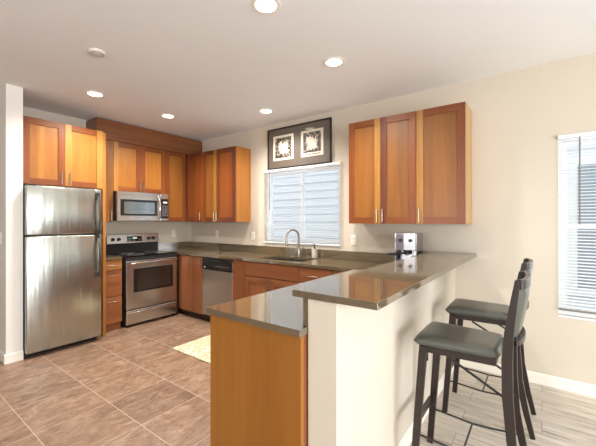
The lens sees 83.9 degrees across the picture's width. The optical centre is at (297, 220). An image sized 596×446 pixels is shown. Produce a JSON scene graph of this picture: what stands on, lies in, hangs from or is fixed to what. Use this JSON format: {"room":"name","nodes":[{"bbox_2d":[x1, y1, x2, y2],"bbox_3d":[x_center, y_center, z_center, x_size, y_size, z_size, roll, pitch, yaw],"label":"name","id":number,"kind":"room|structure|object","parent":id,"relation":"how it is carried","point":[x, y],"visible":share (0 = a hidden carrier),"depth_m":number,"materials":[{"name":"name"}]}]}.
{"room":"kitchen","nodes":[
{"label":"kitchen","id":0,"kind":"room"},
{"bbox_2d":[0,84,22,353],"bbox_3d":[-3.830,0.032,4.014,2.675,2.680,0.130,0,0,36],"label":"wall","id":1,"kind":"structure","parent":0,"point":[11,96],"depth_m":3.22,"materials":[{"name":"paint"}]},
{"bbox_2d":[0,350,5,363],"bbox_3d":[-3.873,1.327,3.956,2.675,0.090,0.014,0,0,36],"label":"baseboard","id":2,"kind":"structure","parent":1,"relation":"attached to","point":[2,354],"depth_m":3.21,"materials":[{"name":"white paint"}]},
{"bbox_2d":[4,350,22,364],"bbox_3d":[-2.753,1.327,3.211,0.014,0.090,0.144,0,0,36],"label":"baseboard","id":3,"kind":"structure","parent":1,"relation":"attached to","point":[16,356],"depth_m":3.20,"materials":[{"name":"white paint"}]},
{"bbox_2d":[23,107,190,300],"bbox_3d":[-2.594,0.032,4.693,0.140,2.680,2.420,0,0,36],"label":"wall","id":4,"kind":"structure","parent":0,"point":[182,229],"depth_m":4.87,"materials":[{"name":"paint"}]},
{"bbox_2d":[23,116,102,189],"bbox_3d":[-2.768,-0.711,3.788,0.651,0.682,0.757,0,0,36],"label":"upper cabinet","id":5,"kind":"object","parent":4,"relation":"attached to","point":[55,154],"visible":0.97,"depth_m":3.58,"materials":[{"name":"brown wood"}]},
{"bbox_2d":[106,140,112,221],"bbox_3d":[-2.583,-0.510,4.308,0.331,1.055,0.227,0,0,36],"label":"upper cabinet","id":6,"kind":"object","parent":4,"relation":"attached to","point":[109,144],"visible":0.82,"depth_m":4.28,"materials":[{"name":"orange wood"}]},
{"bbox_2d":[113,141,164,193],"bbox_3d":[-2.294,-0.712,4.699,0.331,0.652,0.742,0,0,36],"label":"upper cabinet","id":7,"kind":"object","parent":4,"relation":"attached to","point":[136,168],"visible":0.88,"depth_m":4.58,"materials":[{"name":"red wood"}]},
{"bbox_2d":[113,191,167,220],"bbox_3d":[-2.246,-0.187,4.653,0.461,0.388,0.725,0,0,36],"label":"microwave","id":8,"kind":"object","parent":7,"relation":"attached to","point":[127,206],"visible":0.99,"depth_m":4.50,"materials":[{"name":"silver metal"}]},
{"bbox_2d":[86,117,201,154],"bbox_3d":[-2.171,-1.167,4.886,0.309,0.254,1.604,0,0,36],"label":"soffit","id":9,"kind":"structure","parent":4,"relation":"attached to","point":[115,131],"depth_m":4.64,"materials":[{"name":"brown wood"}]},
{"bbox_2d":[159,151,185,221],"bbox_3d":[-1.982,-0.510,5.150,0.298,1.055,0.352,0,0,36],"label":"upper cabinet","id":10,"kind":"object","parent":4,"relation":"attached to","point":[175,163],"visible":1,"depth_m":5.07,"materials":[{"name":"red wood"}]},
{"bbox_2d":[158,241,190,249],"bbox_3d":[-1.988,0.406,5.376,0.020,0.101,0.598,0,0,36],"label":"backsplash","id":11,"kind":"structure","parent":4,"relation":"attached to","point":[174,245],"depth_m":5.35,"materials":[{"name":"beige stone"}]},
{"bbox_2d":[0,0,595,140],"bbox_3d":[-1.122,-1.368,1.010,10.880,0.120,6.880,0,0,36],"label":"ceiling","id":12,"kind":"structure","parent":0,"point":[211,65],"depth_m":2.58,"materials":[{"name":"paint"}]},
{"bbox_2d":[84,91,104,97],"bbox_3d":[-2.101,-1.305,3.429,0.184,0.006,0.184,0,0,36],"label":"recessed light","id":13,"kind":"object","parent":12,"relation":"in","point":[90,93],"visible":1,"depth_m":3.43,"materials":[{"name":"white"}]},
{"bbox_2d":[88,48,105,57],"bbox_3d":[-1.561,-1.296,2.574,0.124,0.024,0.124,0,0,36],"label":"smoke detector","id":14,"kind":"object","parent":12,"relation":"attached to","point":[95,52],"visible":1,"depth_m":2.55,"materials":[{"name":"plastic"}]},
{"bbox_2d":[160,114,175,118],"bbox_3d":[-1.629,-1.305,4.153,0.184,0.006,0.184,0,0,36],"label":"recessed light","id":15,"kind":"object","parent":12,"relation":"in","point":[170,116],"visible":1,"depth_m":4.16,"materials":[{"name":"white"}]},
{"bbox_2d":[251,0,280,14],"bbox_3d":[-0.195,-1.305,2.012,0.184,0.006,0.184,0,0,36],"label":"recessed light","id":16,"kind":"object","parent":12,"relation":"in","point":[266,7],"visible":1,"depth_m":2.02,"materials":[{"name":"white plastic"}]},
{"bbox_2d":[258,108,273,113],"bbox_3d":[-0.383,-1.305,3.963,0.184,0.006,0.184,0,0,36],"label":"recessed light","id":17,"kind":"object","parent":12,"relation":"in","point":[265,110],"visible":1,"depth_m":3.96,"materials":[{"name":"white"}]},
{"bbox_2d":[323,57,344,66],"bbox_3d":[0.297,-1.305,2.737,0.184,0.006,0.184,0,0,36],"label":"recessed light","id":18,"kind":"object","parent":12,"relation":"in","point":[331,61],"visible":1,"depth_m":2.72,"materials":[{"name":"white"}]},
{"bbox_2d":[0,308,595,445],"bbox_3d":[-1.122,1.422,1.010,10.600,0.100,6.600,0,0,36],"label":"floor","id":19,"kind":"structure","parent":0,"point":[126,386],"depth_m":2.51,"materials":[{"name":"tile"}]},
{"bbox_2d":[23,184,101,356],"bbox_3d":[-2.703,0.506,3.702,0.740,1.732,0.692,0,0,36],"label":"refrigerator","id":20,"kind":"object","parent":19,"relation":"on","point":[62,226],"visible":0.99,"depth_m":3.48,"materials":[{"name":"silver metal"}]},
{"bbox_2d":[99,133,105,335],"bbox_3d":[-2.547,0.166,4.118,0.613,2.412,0.034,0,0,36],"label":"end panel","id":21,"kind":"object","parent":19,"relation":"on","point":[103,233],"visible":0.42,"depth_m":3.94,"materials":[{"name":"brown wood"}]},
{"bbox_2d":[106,259,121,331],"bbox_3d":[-2.492,0.931,4.245,0.551,0.882,0.235,0,0,36],"label":"base cabinet","id":22,"kind":"object","parent":19,"relation":"on","point":[113,267],"visible":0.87,"depth_m":4.12,"materials":[{"name":"brown wood"}]},
{"bbox_2d":[106,255,121,259],"bbox_3d":[-2.501,0.422,4.249,0.533,0.132,0.230,0,0,36],"label":"countertop","id":23,"kind":"structure","parent":22,"relation":"on","point":[108,257],"depth_m":4.13,"materials":[{"name":"beige stone"}]},
{"bbox_2d":[106,233,177,326],"bbox_3d":[-2.154,0.781,4.628,0.605,1.182,0.767,0,0,36],"label":"range","id":24,"kind":"object","parent":19,"relation":"on","point":[149,274],"visible":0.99,"depth_m":4.50,"materials":[{"name":"silver metal"}]},
{"bbox_2d":[109,250,177,257],"bbox_3d":[-2.153,0.465,4.642,0.470,0.023,0.745,0,0,36],"label":"cooktop","id":25,"kind":"object","parent":24,"relation":"in","point":[123,253],"depth_m":4.57,"materials":[{"name":"black glass"}]},
{"bbox_2d":[172,335,209,363],"bbox_3d":[-0.794,1.366,3.502,0.930,0.010,0.600,0,0,36],"label":"kitchen rug","id":26,"kind":"object","parent":19,"relation":"on","point":[199,349],"visible":0.3,"depth_m":3.52,"materials":[{"name":"beige fabric"}]},
{"bbox_2d":[178,254,206,319],"bbox_3d":[-1.357,0.931,4.886,0.582,0.882,0.636,0,0,36],"label":"base cabinet","id":27,"kind":"object","parent":19,"relation":"on","point":[190,271],"visible":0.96,"depth_m":4.64,"materials":[{"name":"brown wood"}]},
{"bbox_2d":[202,257,232,320],"bbox_3d":[-0.889,0.934,4.532,0.588,0.876,0.585,0,0,36],"label":"dishwasher","id":28,"kind":"object","parent":19,"relation":"on","point":[217,272],"visible":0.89,"depth_m":4.31,"materials":[{"name":"silver metal"}]},
{"bbox_2d":[232,260,245,300],"bbox_3d":[-0.559,0.931,4.298,0.215,0.882,0.636,0,0,36],"label":"base cabinet","id":29,"kind":"object","parent":19,"relation":"on","point":[238,266],"visible":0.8,"depth_m":4.07,"materials":[{"name":"brown wood"}]},
{"bbox_2d":[210,315,307,445],"bbox_3d":[-0.062,0.931,1.806,0.608,0.882,0.572,0,0,36],"label":"base cabinet","id":30,"kind":"object","parent":19,"relation":"on","point":[259,376],"visible":0.68,"depth_m":1.55,"materials":[{"name":"brown wood"}]},
{"bbox_2d":[245,261,299,297],"bbox_3d":[-0.145,0.931,3.993,0.808,0.882,0.636,0,0,36],"label":"base cabinet","id":31,"kind":"object","parent":19,"relation":"on","point":[260,278],"visible":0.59,"depth_m":3.79,"materials":[{"name":"brown wood"}]},
{"bbox_2d":[299,267,331,283],"bbox_3d":[0.340,0.931,3.635,0.395,0.882,0.636,0,0,36],"label":"base cabinet","id":32,"kind":"object","parent":19,"relation":"on","point":[306,274],"visible":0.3,"depth_m":3.43,"materials":[{"name":"brown wood"}]},
{"bbox_2d":[332,270,345,274],"bbox_3d":[0.843,0.931,3.264,0.850,0.882,0.636,0,0,36],"label":"base cabinet","id":33,"kind":"object","parent":19,"relation":"on","point":[333,271],"visible":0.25,"depth_m":3.25,"materials":[{"name":"brown wood"}]},
{"bbox_2d":[164,247,385,337],"bbox_3d":[-0.907,0.473,3.501,3.987,0.030,2.332,0,0,36],"label":"countertop","id":34,"kind":"structure","parent":33,"relation":"on","point":[277,310],"depth_m":1.92,"materials":[{"name":"beige stone"}]},
{"bbox_2d":[273,258,306,261],"bbox_3d":[-0.118,0.589,3.973,0.648,0.198,0.388,0,0,36],"label":"sink","id":35,"kind":"object","parent":34,"relation":"in","point":[294,260],"visible":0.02,"depth_m":4.20,"materials":[{"name":"metal"}]},
{"bbox_2d":[285,229,303,256],"bbox_3d":[-0.046,0.282,4.132,0.233,0.353,0.125,0,0,-7],"label":"faucet","id":36,"kind":"object","parent":34,"relation":"on","point":[299,251],"visible":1,"depth_m":4.14,"materials":[{"name":"silver metal"}]},
{"bbox_2d":[303,298,307,326],"bbox_3d":[0.700,0.398,2.339,0.022,0.119,2.251,0,0,36],"label":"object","id":37,"kind":"object","parent":34,"relation":"on","point":[305,300],"visible":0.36,"depth_m":1.43,"materials":[{"name":"beige stone"}]},
{"bbox_2d":[312,244,317,257],"bbox_3d":[0.200,0.374,4.025,0.056,0.168,0.063,0,0,36],"label":"soap bottle","id":38,"kind":"object","parent":34,"relation":"on","point":[314,250],"visible":0.98,"depth_m":4.01,"materials":[{"name":"beige"}]},
{"bbox_2d":[387,232,422,260],"bbox_3d":[1.015,0.289,3.138,0.235,0.338,0.378,0,0,33],"label":"espresso machine","id":39,"kind":"object","parent":34,"relation":"on","point":[407,245],"visible":0.8,"depth_m":3.09,"materials":[{"name":"metal"}]},
{"bbox_2d":[412,271,530,445],"bbox_3d":[0.926,0.822,1.767,0.547,1.105,0.364,0,0,36],"label":"bar stool","id":40,"kind":"object","parent":19,"relation":"on","point":[437,338],"visible":1,"depth_m":1.70,"materials":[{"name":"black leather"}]},
{"bbox_2d":[442,258,535,439],"bbox_3d":[1.362,0.822,2.366,0.547,1.105,0.364,0,0,36],"label":"bar stool","id":41,"kind":"object","parent":19,"relation":"on","point":[460,309],"visible":0.69,"depth_m":2.33,"materials":[{"name":"black wood"}]},
{"bbox_2d":[308,268,455,445],"bbox_3d":[0.775,0.855,2.298,0.145,1.035,2.275,0,0,36],"label":"wall","id":42,"kind":"structure","parent":0,"point":[362,362],"depth_m":1.58,"materials":[{"name":"paint"}]},
{"bbox_2d":[292,251,475,310],"bbox_3d":[0.811,0.320,2.264,0.400,0.030,2.280,0,0,36],"label":"countertop","id":43,"kind":"structure","parent":42,"relation":"on","point":[377,287],"depth_m":1.65,"materials":[{"name":"beige stone"}]},
{"bbox_2d":[397,366,453,445],"bbox_3d":[0.830,1.327,2.239,0.014,0.090,2.276,0,0,36],"label":"baseboard","id":44,"kind":"structure","parent":42,"relation":"attached to","point":[406,439],"depth_m":2.06,"materials":[{"name":"white paint"}]},
{"bbox_2d":[191,52,595,384],"bbox_3d":[1.626,0.032,3.171,8.740,2.680,0.140,0,0,36],"label":"wall","id":45,"kind":"structure","parent":0,"point":[519,116],"depth_m":2.94,"materials":[{"name":"paint"}]},
{"bbox_2d":[186,152,202,221],"bbox_3d":[-1.509,-0.500,5.188,0.411,1.045,0.331,0,0,36],"label":"upper cabinet","id":46,"kind":"object","parent":45,"relation":"attached to","point":[194,162],"visible":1,"depth_m":5.10,"materials":[{"name":"red wood"}]},
{"bbox_2d":[203,146,250,221],"bbox_3d":[-1.061,-0.500,4.857,0.698,1.045,0.331,0,0,36],"label":"upper cabinet","id":47,"kind":"object","parent":45,"relation":"attached to","point":[226,171],"visible":1,"depth_m":4.71,"materials":[{"name":"brown wood"}]},
{"bbox_2d":[251,232,254,239],"bbox_3d":[-0.652,0.224,4.757,0.070,0.114,0.010,0,0,36],"label":"wall outlet","id":48,"kind":"object","parent":45,"relation":"attached to","point":[252,233],"visible":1,"depth_m":4.75,"materials":[{"name":"white plastic"}]},
{"bbox_2d":[191,241,394,262],"bbox_3d":[-0.224,0.406,4.433,3.936,0.101,0.020,0,0,36],"label":"backsplash","id":49,"kind":"structure","parent":45,"relation":"attached to","point":[332,254],"depth_m":4.21,"materials":[{"name":"beige stone"}]},
{"bbox_2d":[268,117,331,169],"bbox_3d":[-0.006,-0.963,4.268,1.006,0.544,0.028,0,0,36],"label":"framed picture","id":50,"kind":"object","parent":45,"relation":"attached to","point":[307,143],"visible":1,"depth_m":4.23,"materials":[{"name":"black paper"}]},
{"bbox_2d":[273,133,293,160],"bbox_3d":[-0.197,-0.968,4.405,0.344,0.330,0.001,0,0,36],"label":"print","id":51,"kind":"object","parent":50,"relation":"attached to","point":[283,143],"depth_m":4.40},
{"bbox_2d":[301,127,322,156],"bbox_3d":[0.173,-0.968,4.132,0.336,0.330,0.001,0,0,36],"label":"print","id":52,"kind":"object","parent":50,"relation":"attached to","point":[312,137],"depth_m":4.13},
{"bbox_2d":[265,164,340,246],"bbox_3d":[0.051,-0.180,4.304,1.190,0.985,0.106,0,0,36],"label":"window","id":53,"kind":"structure","parent":45,"relation":"in","point":[337,167],"depth_m":4.31,"materials":[{"name":"white plastic"}]},
{"bbox_2d":[264,162,340,245],"bbox_3d":[0.013,-0.193,4.247,1.215,0.994,0.035,0,0,36],"label":"window blind","id":54,"kind":"object","parent":53,"relation":"attached to","point":[332,163],"visible":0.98,"depth_m":4.21,"materials":[{"name":"white plastic"}]},
{"bbox_2d":[351,235,356,244],"bbox_3d":[0.640,0.226,3.804,0.070,0.114,0.010,0,0,36],"label":"wall outlet","id":55,"kind":"object","parent":45,"relation":"attached to","point":[353,237],"visible":1,"depth_m":3.80,"materials":[{"name":"white plastic"}]},
{"bbox_2d":[349,111,415,223],"bbox_3d":[0.899,-0.491,3.393,0.695,1.048,0.361,0,0,36],"label":"upper cabinet","id":56,"kind":"object","parent":45,"relation":"attached to","point":[382,151],"visible":0.98,"depth_m":3.25,"materials":[{"name":"red wood"}]},
{"bbox_2d":[416,102,471,223],"bbox_3d":[1.347,-0.491,3.063,0.413,1.048,0.361,0,0,36],"label":"upper cabinet","id":57,"kind":"object","parent":45,"relation":"attached to","point":[443,133],"visible":1,"depth_m":2.94,"materials":[{"name":"red wood"}]},
{"bbox_2d":[460,359,595,397],"bbox_3d":[3.301,1.327,1.840,4.465,0.090,0.014,0,0,36],"label":"baseboard","id":58,"kind":"structure","parent":45,"relation":"attached to","point":[578,387],"depth_m":2.73,"materials":[{"name":"white paint"}]},
{"bbox_2d":[558,135,595,321],"bbox_3d":[2.557,0.057,2.456,0.994,1.460,0.106,0,0,36],"label":"window","id":59,"kind":"structure","parent":45,"relation":"in","point":[563,141],"depth_m":2.72,"materials":[{"name":"white plastic"}]},
{"bbox_2d":[558,131,595,313],"bbox_3d":[2.519,0.018,2.399,1.007,1.417,0.035,0,0,36],"label":"window blind","id":60,"kind":"object","parent":59,"relation":"attached to","point":[592,133],"visible":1,"depth_m":2.62,"materials":[{"name":"white plastic"}]},
{"label":"outside","id":61,"kind":"structure","parent":0,"visible":0},
{"bbox_3d":[2.435,2.022,6.339,18.000,0.100,5.800,0,0,36],"label":"ground","id":62,"kind":"structure","parent":61,"visible":0},
{"bbox_2d":[273,144,595,308],"bbox_3d":[2.228,-0.353,5.215,13.000,4.650,0.455,0,0,36],"label":"neighboring house","id":63,"kind":"structure","parent":62,"relation":"on","point":[278,215],"depth_m":6.14,"materials":[{"name":"white"}]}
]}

